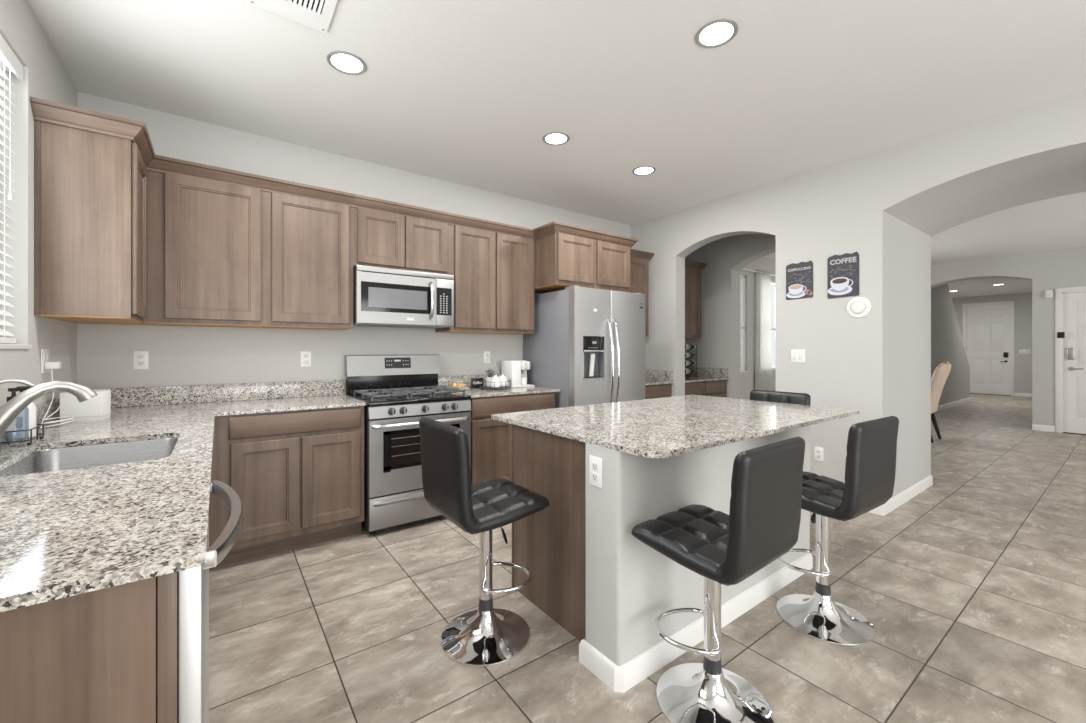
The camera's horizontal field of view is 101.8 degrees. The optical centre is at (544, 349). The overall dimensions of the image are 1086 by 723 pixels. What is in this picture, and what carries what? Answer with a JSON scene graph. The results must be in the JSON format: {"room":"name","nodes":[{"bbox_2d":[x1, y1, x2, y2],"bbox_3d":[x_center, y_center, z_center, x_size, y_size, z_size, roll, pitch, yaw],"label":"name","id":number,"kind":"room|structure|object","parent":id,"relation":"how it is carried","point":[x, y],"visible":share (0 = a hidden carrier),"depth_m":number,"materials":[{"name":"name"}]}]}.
{"room":"kitchen","nodes":[
{"label":"kitchen","id":0,"kind":"room"},
{"bbox_2d":[0,0,76,406],"bbox_3d":[-0.687,-0.134,-0.344,0.160,2.807,7.264,0,0,-36],"label":"wall","id":1,"kind":"structure","parent":0,"point":[45,77],"depth_m":1.94,"materials":[{"name":"grey paint"}]},
{"bbox_2d":[0,33,22,343],"bbox_3d":[-1.823,-0.636,1.247,0.073,1.219,1.661,0,0,-36],"label":"window blind","id":2,"kind":"object","parent":1,"relation":"attached to","point":[9,61],"visible":1,"depth_m":1.84,"materials":[{"name":"white plastic"}]},
{"bbox_2d":[0,344,31,348],"bbox_3d":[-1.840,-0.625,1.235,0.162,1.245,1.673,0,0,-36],"label":"window sill","id":3,"kind":"structure","parent":1,"relation":"in","point":[2,346],"depth_m":1.80,"materials":[{"name":"white paint"}]},
{"bbox_2d":[0,398,59,443],"bbox_3d":[-1.938,0.305,1.503,0.020,0.102,2.762,0,0,-36],"label":"backsplash","id":4,"kind":"structure","parent":1,"relation":"attached to","point":[41,409],"depth_m":2.09,"materials":[{"name":"stone"}]},
{"bbox_2d":[41,349,49,373],"bbox_3d":[-2.412,0.055,2.134,0.008,0.116,0.118,0,0,-36],"label":"wall outlet","id":5,"kind":"object","parent":1,"relation":"attached to","point":[45,353],"visible":0.76,"depth_m":2.11,"materials":[{"name":"white plastic"}]},
{"bbox_2d":[44,354,46,368],"bbox_3d":[-2.397,0.055,2.117,0.004,0.070,0.036,0,0,-36],"label":"receptacle","id":6,"kind":"object","parent":5,"relation":"attached to","point":[45,355],"depth_m":2.12,"materials":[{"name":"plastic"}]},
{"bbox_2d":[30,96,154,324],"bbox_3d":[-2.382,-0.642,2.409,0.382,0.972,0.821,0,0,-36],"label":"upper cabinet","id":7,"kind":"object","parent":1,"relation":"attached to","point":[90,170],"visible":0.95,"depth_m":2.12,"materials":[{"name":"brown wood"}]},
{"bbox_2d":[77,91,775,399],"bbox_3d":[1.550,-0.134,5.923,11.205,2.807,0.160,0,0,-36],"label":"wall","id":8,"kind":"structure","parent":0,"point":[178,355],"depth_m":3.28,"materials":[{"name":"grey paint"}]},
{"bbox_2d":[133,351,148,368],"bbox_3d":[-2.551,0.065,2.789,0.072,0.116,0.008,0,0,-36],"label":"wall outlet","id":9,"kind":"object","parent":8,"relation":"attached to","point":[140,358],"visible":1,"depth_m":2.79,"materials":[{"name":"white plastic"}]},
{"bbox_2d":[137,354,144,358],"bbox_3d":[-2.550,0.044,2.788,0.034,0.030,0.004,0,0,-36],"label":"receptacle","id":10,"kind":"object","parent":9,"relation":"attached to","point":[139,356],"depth_m":2.79,"materials":[{"name":"plastic"}]},
{"bbox_2d":[137,361,144,365],"bbox_3d":[-2.550,0.086,2.788,0.034,0.030,0.004,0,0,-36],"label":"receptacle","id":11,"kind":"object","parent":9,"relation":"attached to","point":[139,363],"depth_m":2.79,"materials":[{"name":"plastic"}]},
{"bbox_2d":[92,380,344,407],"bbox_3d":[-2.180,0.296,3.056,1.476,0.120,0.020,0,0,-36],"label":"backsplash","id":12,"kind":"structure","parent":8,"relation":"attached to","point":[187,394],"depth_m":3.02,"materials":[{"name":"stone"}]},
{"bbox_2d":[143,155,354,329],"bbox_3d":[-1.946,-0.642,3.009,1.149,0.972,0.372,0,0,-36],"label":"upper cabinet","id":13,"kind":"object","parent":8,"relation":"attached to","point":[226,247],"visible":0.93,"depth_m":2.85,"materials":[{"name":"brown wood"}]},
{"bbox_2d":[301,351,310,366],"bbox_3d":[-1.806,0.070,3.339,0.072,0.116,0.008,0,0,-36],"label":"wall outlet","id":14,"kind":"object","parent":8,"relation":"attached to","point":[305,355],"visible":1,"depth_m":3.34,"materials":[{"name":"white plastic"}]},
{"bbox_2d":[353,194,452,274],"bbox_3d":[-1.178,-0.874,3.577,0.762,0.508,0.372,0,0,-36],"label":"upper cabinet","id":15,"kind":"object","parent":8,"relation":"attached to","point":[386,234],"visible":0.95,"depth_m":3.43,"materials":[{"name":"brown wood"}]},
{"bbox_2d":[353,265,453,328],"bbox_3d":[-1.153,-0.401,3.544,0.756,0.426,0.453,0,0,-36],"label":"microwave","id":16,"kind":"object","parent":15,"relation":"attached to","point":[382,297],"visible":0.99,"depth_m":3.38,"materials":[{"name":"silver metal"}]},
{"bbox_2d":[438,374,501,387],"bbox_3d":[-0.603,0.296,4.220,0.905,0.120,0.020,0,0,-36],"label":"backsplash","id":17,"kind":"structure","parent":8,"relation":"attached to","point":[442,380],"depth_m":4.08,"materials":[{"name":"stone"}]},
{"bbox_2d":[435,214,533,333],"bbox_3d":[-0.523,-0.642,4.060,0.865,0.972,0.372,0,0,-36],"label":"upper cabinet","id":18,"kind":"object","parent":8,"relation":"attached to","point":[492,263],"visible":0.94,"depth_m":3.91,"materials":[{"name":"brown wood"}]},
{"bbox_2d":[484,351,489,362],"bbox_3d":[-0.556,0.070,4.263,0.072,0.116,0.008,0,0,-36],"label":"wall outlet","id":19,"kind":"object","parent":8,"relation":"attached to","point":[486,358],"visible":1,"depth_m":4.26,"materials":[{"name":"white plastic"}]},
{"bbox_2d":[533,221,637,293],"bbox_3d":[0.313,-0.858,4.477,1.092,0.540,0.696,0,0,-36],"label":"upper cabinet","id":20,"kind":"object","parent":8,"relation":"attached to","point":[565,255],"visible":0.92,"depth_m":4.15,"materials":[{"name":"brown wood"}]},
{"bbox_2d":[629,249,653,336],"bbox_3d":[0.898,-0.642,5.111,0.718,0.972,0.372,0,0,-36],"label":"upper cabinet","id":21,"kind":"object","parent":8,"relation":"attached to","point":[639,259],"visible":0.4,"depth_m":5.08,"materials":[{"name":"brown wood"}]},
{"bbox_2d":[685,259,707,337],"bbox_3d":[1.667,-0.642,5.678,0.888,0.972,0.372,0,0,-36],"label":"upper cabinet","id":22,"kind":"object","parent":8,"relation":"attached to","point":[693,269],"visible":0.39,"depth_m":5.68,"materials":[{"name":"brown wood"}]},
{"bbox_2d":[740,275,746,371],"bbox_3d":[3.110,-0.417,7.016,0.240,1.538,0.087,0,0,-36],"label":"window","id":23,"kind":"structure","parent":8,"relation":"in","point":[742,277],"depth_m":7.06,"materials":[{"name":"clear glass"}]},
{"bbox_2d":[740,268,775,275],"bbox_3d":[3.988,-1.240,7.577,2.636,0.100,0.075,0,0,-36],"label":"curtain rod","id":24,"kind":"object","parent":8,"relation":"attached to","point":[743,269],"visible":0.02,"depth_m":7.04,"materials":[{"name":"grey metal"}]},
{"bbox_2d":[755,269,771,390],"bbox_3d":[3.613,-0.048,7.286,0.490,2.535,0.071,0,0,-36],"label":"curtain","id":25,"kind":"object","parent":24,"relation":"hanging from","point":[763,334],"visible":0.88,"depth_m":7.25,"materials":[{"name":"white fabric"}]},
{"bbox_2d":[771,281,775,369],"bbox_3d":[4.071,-0.417,7.726,1.570,1.538,0.087,0,0,-36],"label":"window","id":26,"kind":"structure","parent":8,"relation":"in","point":[773,283],"depth_m":7.67,"materials":[{"name":"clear glass"}]},
{"bbox_2d":[27,0,1085,297],"bbox_3d":[6.729,-1.597,5.281,18.900,0.120,7.700,0,0,-36],"label":"ceiling","id":27,"kind":"structure","parent":0,"point":[464,92],"depth_m":2.56,"materials":[{"name":"white paint"}]},
{"bbox_2d":[247,0,337,32],"bbox_3d":[-1.074,-1.530,1.891,0.318,0.014,0.358,0,0,-36],"label":"ceiling vent","id":28,"kind":"object","parent":27,"relation":"in","point":[316,14],"visible":1,"depth_m":1.98,"materials":[{"name":"white plastic"}]},
{"bbox_2d":[327,51,366,74],"bbox_3d":[-1.061,-1.533,2.367,0.196,0.006,0.196,0,0,-36],"label":"recessed light","id":29,"kind":"object","parent":27,"relation":"in","point":[344,62],"visible":1,"depth_m":2.36,"materials":[{"name":"white"}]},
{"bbox_2d":[543,132,569,144],"bbox_3d":[0.081,-1.533,3.213,0.196,0.006,0.196,0,0,-36],"label":"recessed light","id":30,"kind":"object","parent":27,"relation":"in","point":[553,138],"visible":1,"depth_m":3.20,"materials":[{"name":"white"}]},
{"bbox_2d":[632,166,655,175],"bbox_3d":[0.850,-1.533,3.787,0.196,0.006,0.196,0,0,-36],"label":"recessed light","id":31,"kind":"object","parent":27,"relation":"in","point":[642,170],"visible":1,"depth_m":3.78,"materials":[{"name":"white"}]},
{"bbox_2d":[695,19,737,47],"bbox_3d":[0.833,-1.533,2.147,0.196,0.006,0.196,0,0,-36],"label":"recessed light","id":32,"kind":"object","parent":27,"relation":"in","point":[716,33],"visible":1,"depth_m":2.14,"materials":[{"name":"white"}]},
{"bbox_2d":[209,394,1085,722],"bbox_3d":[6.729,1.330,5.281,18.900,0.120,7.700,0,0,-36],"label":"floor","id":33,"kind":"structure","parent":0,"point":[971,590],"depth_m":2.06,"materials":[{"name":"tile"}]},
{"bbox_2d":[0,572,177,722],"bbox_3d":[-0.893,0.824,0.592,0.618,0.892,0.027,0,0,-36],"label":"end panel","id":34,"kind":"object","parent":33,"relation":"on","point":[110,654],"visible":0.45,"depth_m":0.71,"materials":[{"name":"brown wood"}]},
{"bbox_2d":[178,480,241,722],"bbox_3d":[-1.049,0.827,0.908,0.706,0.886,0.713,0,0,-36],"label":"dishwasher","id":35,"kind":"object","parent":33,"relation":"on","point":[193,583],"visible":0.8,"depth_m":0.79,"materials":[{"name":"silver metal"}]},
{"bbox_2d":[209,406,363,568],"bbox_3d":[-1.744,0.824,2.993,0.841,0.892,0.638,0,0,-36],"label":"base cabinet","id":36,"kind":"object","parent":33,"relation":"on","point":[297,476],"visible":0.91,"depth_m":2.73,"materials":[{"name":"brown wood"}]},
{"bbox_2d":[345,355,470,533],"bbox_3d":[-1.057,0.656,3.424,0.764,1.228,0.736,0,0,-36],"label":"gas range","id":37,"kind":"object","parent":33,"relation":"on","point":[397,391],"visible":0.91,"depth_m":3.14,"materials":[{"name":"silver metal"}]},
{"bbox_2d":[347,390,470,406],"bbox_3d":[-1.058,0.366,3.426,0.764,0.032,0.631,0,0,-36],"label":"cooktop","id":38,"kind":"object","parent":37,"relation":"in","point":[441,398],"depth_m":3.21,"materials":[{"name":"black metal"}]},
{"bbox_2d":[368,412,470,497],"bbox_3d":[-0.865,0.735,3.164,0.748,0.514,0.089,0,0,-36],"label":"oven","id":39,"kind":"object","parent":37,"relation":"in","point":[394,442],"depth_m":3.07,"materials":[{"name":"metal"}]},
{"bbox_2d":[419,417,549,666],"bbox_3d":[-0.274,0.785,1.955,0.446,0.970,0.422,0,0,-36],"label":"bar stool","id":40,"kind":"object","parent":33,"relation":"on","point":[487,635],"visible":1,"depth_m":1.87,"materials":[{"name":"black leather"}]},
{"bbox_2d":[469,392,554,484],"bbox_3d":[-0.433,0.824,3.962,0.868,0.892,0.638,0,0,-36],"label":"base cabinet","id":41,"kind":"object","parent":33,"relation":"on","point":[491,439],"visible":0.34,"depth_m":3.59,"materials":[{"name":"brown wood"}]},
{"bbox_2d":[455,386,559,397],"bbox_3d":[-0.417,0.366,3.970,0.905,0.020,0.644,0,0,-36],"label":"countertop","id":42,"kind":"structure","parent":41,"relation":"on","point":[474,392],"depth_m":3.79,"materials":[{"name":"stone"}]},
{"bbox_2d":[448,375,468,389],"bbox_3d":[-0.771,0.288,3.906,0.200,0.136,0.200,0,0,-36],"label":"dome","id":43,"kind":"object","parent":42,"relation":"on","point":[458,377],"visible":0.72,"depth_m":3.94,"materials":[{"name":"glass"}]},
{"bbox_2d":[471,378,482,387],"bbox_3d":[-0.628,0.308,4.090,0.120,0.093,0.019,0,0,-36],"label":"coffee sign","id":44,"kind":"object","parent":42,"relation":"on","point":[475,382],"visible":0.87,"depth_m":4.08,"materials":[{"name":"black plastic"}]},
{"bbox_2d":[480,380,510,389],"bbox_3d":[-0.451,0.319,4.018,0.279,0.074,0.279,0,0,-36],"label":"serving tray","id":45,"kind":"object","parent":42,"relation":"on","point":[483,386],"visible":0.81,"depth_m":3.96,"materials":[{"name":"metal"}]},
{"bbox_2d":[485,368,495,386],"bbox_3d":[-0.501,0.249,4.063,0.118,0.173,0.096,0,0,-7],"label":"potted plant","id":46,"kind":"object","parent":45,"relation":"on","point":[488,379],"visible":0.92,"depth_m":4.03,"materials":[{"name":"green plant"}]},
{"bbox_2d":[490,375,500,387],"bbox_3d":[-0.442,0.281,3.956,0.096,0.108,0.096,0,0,-36],"label":"jar","id":47,"kind":"object","parent":45,"relation":"on","point":[495,378],"visible":0.99,"depth_m":3.92,"materials":[{"name":"white ceramic"}]},
{"bbox_2d":[499,375,507,386],"bbox_3d":[-0.387,0.281,4.034,0.096,0.108,0.096,0,0,-36],"label":"jar","id":48,"kind":"object","parent":45,"relation":"on","point":[502,378],"visible":0.67,"depth_m":4.00,"materials":[{"name":"white ceramic"}]},
{"bbox_2d":[502,360,533,387],"bbox_3d":[-0.264,0.230,4.274,0.255,0.252,0.210,0,0,-36],"label":"coffee machine","id":49,"kind":"object","parent":42,"relation":"on","point":[515,371],"visible":0.96,"depth_m":4.18,"materials":[{"name":"white plastic"}]},
{"bbox_2d":[507,384,533,387],"bbox_3d":[-0.264,0.347,4.274,0.255,0.018,0.210,0,0,-36],"label":"tray","id":50,"kind":"object","parent":49,"relation":"on","point":[512,385],"depth_m":4.18,"materials":[{"name":"plastic"}]},
{"bbox_2d":[521,377,526,384],"bbox_3d":[-0.209,0.303,4.247,0.080,0.070,0.080,0,0,-36],"label":"cup","id":51,"kind":"object","parent":49,"relation":"on","point":[523,379],"depth_m":4.21,"materials":[{"name":"white ceramic"}]},
{"bbox_2d":[523,286,644,407],"bbox_3d":[0.409,0.353,4.410,0.925,1.834,0.895,0,0,-36],"label":"refrigerator","id":52,"kind":"object","parent":33,"relation":"on","point":[587,344],"visible":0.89,"depth_m":4.07,"materials":[{"name":"silver metal"}]},
{"bbox_2d":[645,384,670,398],"bbox_3d":[0.982,0.824,5.007,0.650,0.892,0.638,0,0,-36],"label":"base cabinet","id":53,"kind":"object","parent":33,"relation":"on","point":[660,390],"visible":0.12,"depth_m":4.80,"materials":[{"name":"brown wood"}]},
{"bbox_2d":[645,380,673,384],"bbox_3d":[0.987,0.366,5.006,0.656,0.020,0.644,0,0,-36],"label":"countertop","id":54,"kind":"structure","parent":53,"relation":"on","point":[647,382],"depth_m":4.86,"materials":[{"name":"stone"}]},
{"bbox_2d":[512,424,812,692],"bbox_3d":[0.662,0.823,2.457,1.623,0.894,0.884,0,0,-36],"label":"kitchen island","id":55,"kind":"object","parent":33,"relation":"on","point":[606,587],"visible":0.55,"depth_m":1.89,"materials":[{"name":"grey paint"}]},
{"bbox_2d":[589,455,601,487],"bbox_3d":[0.199,0.478,1.734,0.008,0.116,0.072,0,0,-36],"label":"wall outlet","id":56,"kind":"object","parent":55,"relation":"attached to","point":[595,463],"visible":1,"depth_m":1.73,"materials":[{"name":"white plastic"}]},
{"bbox_2d":[592,462,597,470],"bbox_3d":[0.197,0.457,1.733,0.004,0.030,0.034,0,0,-36],"label":"receptacle","id":57,"kind":"object","parent":56,"relation":"attached to","point":[594,464],"depth_m":1.73,"materials":[{"name":"plastic"}]},
{"bbox_2d":[592,472,597,481],"bbox_3d":[0.197,0.499,1.733,0.004,0.030,0.034,0,0,-36],"label":"receptacle","id":58,"kind":"object","parent":56,"relation":"attached to","point":[594,474],"depth_m":1.73,"materials":[{"name":"plastic"}]},
{"bbox_2d":[491,395,859,457],"bbox_3d":[0.777,0.366,2.507,1.840,0.020,1.140,0,0,-36],"label":"island countertop","id":59,"kind":"structure","parent":55,"relation":"on","point":[664,427],"depth_m":2.19,"materials":[{"name":"stone"}]},
{"bbox_2d":[685,380,724,396],"bbox_3d":[1.750,0.824,5.574,0.900,0.892,0.638,0,0,-36],"label":"base cabinet","id":60,"kind":"object","parent":33,"relation":"on","point":[716,388],"visible":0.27,"depth_m":5.34,"materials":[{"name":"brown wood"}]},
{"bbox_2d":[685,376,728,382],"bbox_3d":[1.761,0.366,5.578,0.937,0.020,0.644,0,0,-36],"label":"countertop","id":61,"kind":"structure","parent":60,"relation":"on","point":[692,378],"depth_m":5.47,"materials":[{"name":"stone"}]},
{"bbox_2d":[685,344,696,377],"bbox_3d":[1.861,0.140,5.745,0.170,0.428,0.160,0,0,-36],"label":"wine rack","id":62,"kind":"object","parent":61,"relation":"on","point":[689,350],"visible":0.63,"depth_m":5.68,"materials":[{"name":"metal"}]},
{"bbox_2d":[685,344,695,349],"bbox_3d":[1.872,-0.035,5.752,0.306,0.075,0.075,0,0,-36],"label":"wine bottle","id":63,"kind":"object","parent":62,"relation":"in","point":[686,345],"visible":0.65,"depth_m":5.72,"materials":[{"name":"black glass"}]},
{"bbox_2d":[685,352,695,357],"bbox_3d":[1.872,0.070,5.752,0.306,0.075,0.075,0,0,-36],"label":"wine bottle","id":64,"kind":"object","parent":62,"relation":"in","point":[686,353],"visible":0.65,"depth_m":5.72,"materials":[{"name":"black glass"}]},
{"bbox_2d":[685,360,695,365],"bbox_3d":[1.872,0.174,5.752,0.306,0.075,0.075,0,0,-36],"label":"wine bottle","id":65,"kind":"object","parent":62,"relation":"in","point":[686,361],"visible":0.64,"depth_m":5.72,"materials":[{"name":"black glass"}]},
{"bbox_2d":[685,368,695,373],"bbox_3d":[1.872,0.280,5.752,0.306,0.075,0.075,0,0,-36],"label":"wine bottle","id":66,"kind":"object","parent":62,"relation":"in","point":[686,369],"visible":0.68,"depth_m":5.72,"materials":[{"name":"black glass"}]},
{"bbox_2d":[631,436,804,722],"bbox_3d":[0.610,0.785,1.575,0.422,0.970,0.446,0,0,-38],"label":"bar stool","id":67,"kind":"object","parent":33,"relation":"on","point":[762,524],"visible":1,"depth_m":1.49,"materials":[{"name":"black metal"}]},
{"bbox_2d":[750,390,810,405],"bbox_3d":[1.524,0.785,3.059,0.446,0.970,0.422,0,0,-36],"label":"bar stool","id":68,"kind":"object","parent":33,"relation":"on","point":[758,395],"visible":0.07,"depth_m":3.14,"materials":[{"name":"black leather"}]},
{"bbox_2d":[776,416,898,645],"bbox_3d":[1.323,0.785,2.076,0.422,0.970,0.446,0,0,-34],"label":"bar stool","id":69,"kind":"object","parent":33,"relation":"on","point":[870,465],"visible":0.8,"depth_m":1.96,"materials":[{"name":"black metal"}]},
{"bbox_2d":[931,362,951,442],"bbox_3d":[5.333,0.717,6.329,0.520,1.107,0.716,0,0,-36],"label":"dining chair","id":70,"kind":"object","parent":33,"relation":"on","point":[939,377],"visible":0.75,"depth_m":6.04,"materials":[{"name":"beige fabric"}]},
{"bbox_3d":[-1.746,0.824,1.761,0.636,0.892,1.483,0,0,-36],"label":"cabinet","id":71,"kind":"object","parent":33,"relation":"on","visible":0},
{"bbox_2d":[0,395,365,611],"bbox_3d":[-1.357,0.366,1.941,1.476,0.020,2.791,0,0,-36],"label":"countertop","id":72,"kind":"structure","parent":71,"relation":"on","point":[69,532],"depth_m":1.00,"materials":[{"name":"stone"}]},
{"bbox_2d":[0,379,33,386],"bbox_3d":[-1.848,0.228,1.506,0.040,0.256,0.139,0,0,43],"label":"water tap","id":73,"kind":"object","parent":72,"relation":"on","point":[25,382],"visible":1,"depth_m":1.53,"materials":[{"name":"silver metal"}]},
{"bbox_2d":[0,424,43,444],"bbox_3d":[-1.999,0.326,1.675,0.104,0.060,0.174,0,0,-36],"label":"wire caddy","id":74,"kind":"object","parent":72,"relation":"on","point":[31,438],"visible":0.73,"depth_m":1.65,"materials":[{"name":"black metal"}]},
{"bbox_2d":[0,387,28,442],"bbox_3d":[-1.974,0.240,1.644,0.074,0.200,0.079,0,0,13],"label":"soap bottle","id":75,"kind":"object","parent":74,"relation":"in","point":[13,391],"visible":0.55,"depth_m":1.65,"materials":[{"name":"plastic"}]},
{"bbox_2d":[7,386,35,438],"bbox_3d":[-2.023,0.240,1.711,0.074,0.200,0.079,0,0,13],"label":"soap bottle","id":76,"kind":"object","parent":74,"relation":"in","point":[20,419],"visible":0.28,"depth_m":1.69,"materials":[{"name":"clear plastic"}]},
{"bbox_2d":[0,381,96,459],"bbox_3d":[-1.712,0.231,1.481,0.134,0.249,0.283,0,0,22],"label":"faucet","id":77,"kind":"object","parent":72,"relation":"on","point":[10,410],"visible":1,"depth_m":1.47,"materials":[{"name":"silver metal"}]},
{"bbox_2d":[40,362,73,427],"bbox_3d":[-2.316,0.205,2.099,0.102,0.294,0.273,0,0,-36],"label":"power adapter","id":78,"kind":"object","parent":72,"relation":"on","point":[48,365],"visible":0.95,"depth_m":2.11,"materials":[{"name":"white plastic"}]},
{"bbox_2d":[60,389,110,421],"bbox_3d":[-2.361,0.284,2.277,0.189,0.144,0.182,0,0,-23],"label":"box","id":79,"kind":"object","parent":72,"relation":"on","point":[98,407],"visible":0.83,"depth_m":2.21,"materials":[{"name":"white plastic"}]},
{"bbox_2d":[0,438,177,476],"bbox_3d":[-1.571,0.478,1.559,0.459,0.204,0.619,0,0,-36],"label":"sink","id":80,"kind":"object","parent":72,"relation":"in","point":[73,457],"visible":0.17,"depth_m":1.75,"materials":[{"name":"silver metal"}]},
{"bbox_2d":[631,88,1085,482],"bbox_3d":[3.281,-0.134,2.588,0.160,2.807,7.264,0,0,-36],"label":"wall","id":81,"kind":"structure","parent":0,"point":[840,208],"depth_m":3.62,"materials":[{"name":"grey paint"}]},
{"bbox_2d":[645,370,672,381],"bbox_3d":[1.240,0.296,5.198,0.020,0.120,0.638,0,0,-36],"label":"backsplash","id":82,"kind":"structure","parent":81,"relation":"attached to","point":[659,375],"depth_m":5.08,"materials":[{"name":"stone"}]},
{"bbox_2d":[791,349,804,362],"bbox_3d":[2.222,0.055,3.879,0.009,0.116,0.118,0,0,-36],"label":"light switch","id":83,"kind":"object","parent":81,"relation":"attached to","point":[797,355],"visible":1,"depth_m":3.88,"materials":[{"name":"white plastic"}]},
{"bbox_2d":[786,261,812,299],"bbox_3d":[2.227,-0.607,3.869,0.012,0.320,0.222,0,0,-36],"label":"wall sign","id":84,"kind":"object","parent":81,"relation":"attached to","point":[799,277],"visible":1,"depth_m":3.87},
{"bbox_2d":[814,446,823,461],"bbox_3d":[2.322,0.884,3.744,0.008,0.116,0.072,0,0,-36],"label":"wall outlet","id":85,"kind":"object","parent":81,"relation":"attached to","point":[818,451],"visible":1,"depth_m":3.74,"materials":[{"name":"white plastic"}]},
{"bbox_2d":[827,252,858,298],"bbox_3d":[2.427,-0.605,3.598,0.012,0.357,0.225,0,0,-36],"label":"wall sign","id":86,"kind":"object","parent":81,"relation":"attached to","point":[843,270],"visible":1,"depth_m":3.59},
{"bbox_2d":[846,297,870,317],"bbox_3d":[2.487,-0.337,3.506,0.026,0.170,0.170,0,0,-36],"label":"wall speaker","id":87,"kind":"object","parent":81,"relation":"attached to","point":[857,307],"visible":1,"depth_m":3.50,"materials":[{"name":"white plastic"}]},
{"bbox_2d":[869,475,932,515],"bbox_3d":[2.873,1.224,4.092,1.317,0.092,0.823,0,0,-36],"label":"baseboard","id":88,"kind":"structure","parent":81,"relation":"attached to","point":[909,493],"depth_m":3.65,"materials":[{"name":"white wood"}]},
{"bbox_2d":[685,186,1085,477],"bbox_3d":[4.185,-0.134,3.255,0.200,2.807,7.264,0,0,-36],"label":"wall","id":89,"kind":"structure","parent":0,"point":[718,346],"depth_m":5.61,"materials":[{"name":"grey paint"}]},
{"bbox_2d":[687,367,727,377],"bbox_3d":[2.128,0.296,5.853,0.020,0.120,0.638,0,0,-36],"label":"backsplash","id":90,"kind":"structure","parent":89,"relation":"attached to","point":[701,371],"depth_m":5.78,"materials":[{"name":"stone"}]},
{"bbox_2d":[931,284,969,405],"bbox_3d":[8.770,-0.134,9.728,4.332,2.807,0.130,0,0,-36],"label":"wall","id":91,"kind":"structure","parent":0,"point":[947,345],"depth_m":9.76,"materials":[{"name":"grey paint"}]},
{"bbox_2d":[937,397,970,410],"bbox_3d":[8.812,1.224,9.671,4.332,0.092,0.014,0,0,-36],"label":"baseboard","id":92,"kind":"structure","parent":91,"relation":"attached to","point":[965,400],"depth_m":9.96,"materials":[{"name":"white wood"}]},
{"bbox_2d":[890,150,1085,498],"bbox_3d":[3.599,-0.134,3.086,0.943,2.807,1.967,0,0,-36],"label":"wall","id":93,"kind":"structure","parent":0,"point":[909,224],"depth_m":3.64,"materials":[{"name":"grey paint"}]},
{"bbox_2d":[952,293,1031,393],"bbox_3d":[12.779,-0.134,12.423,0.180,2.807,3.200,0,0,-36],"label":"wall","id":94,"kind":"structure","parent":0,"point":[1023,301],"depth_m":12.03,"materials":[{"name":"grey paint"}]},
{"bbox_2d":[962,301,1014,395],"bbox_3d":[12.616,-0.037,12.572,0.166,2.615,1.055,0,0,-36],"label":"door","id":95,"kind":"structure","parent":94,"relation":"in","point":[988,328],"depth_m":12.52,"materials":[{"name":"white wood"}]},
{"bbox_2d":[1015,393,1031,396],"bbox_3d":[13.235,1.224,11.643,0.014,0.092,1.165,0,0,-36],"label":"baseboard","id":96,"kind":"structure","parent":94,"relation":"attached to","point":[1016,394],"depth_m":11.97,"materials":[{"name":"white wood"}]},
{"bbox_2d":[1019,349,1029,353],"bbox_3d":[12.997,0.047,11.968,0.009,0.109,0.185,0,0,-36],"label":"light switch","id":97,"kind":"object","parent":94,"relation":"attached to","point":[1021,351],"visible":1,"depth_m":11.96,"materials":[{"name":"white plastic"}]},
{"bbox_2d":[931,246,1085,425],"bbox_3d":[8.382,-0.134,6.355,0.300,2.807,7.264,0,0,-36],"label":"wall","id":98,"kind":"structure","parent":0,"point":[1062,268],"depth_m":6.92,"materials":[{"name":"grey paint"}]},
{"bbox_2d":[1032,424,1054,431],"bbox_3d":[7.786,1.224,6.898,0.014,0.092,0.235,0,0,-36],"label":"baseboard","id":99,"kind":"structure","parent":98,"relation":"attached to","point":[1034,426],"depth_m":6.89,"materials":[{"name":"white wood"}]},
{"bbox_2d":[1045,290,1052,297],"bbox_3d":[7.803,-0.863,6.836,0.060,0.115,0.075,0,0,-36],"label":"sensor","id":100,"kind":"object","parent":98,"relation":"attached to","point":[1048,293],"visible":1,"depth_m":6.82,"materials":[{"name":"white plastic"}]},
{"bbox_2d":[1055,286,1085,434],"bbox_3d":[8.220,0.163,6.410,0.176,2.215,1.055,0,0,-36],"label":"door","id":101,"kind":"structure","parent":98,"relation":"in","point":[1070,302],"depth_m":6.69,"materials":[{"name":"white wood"}]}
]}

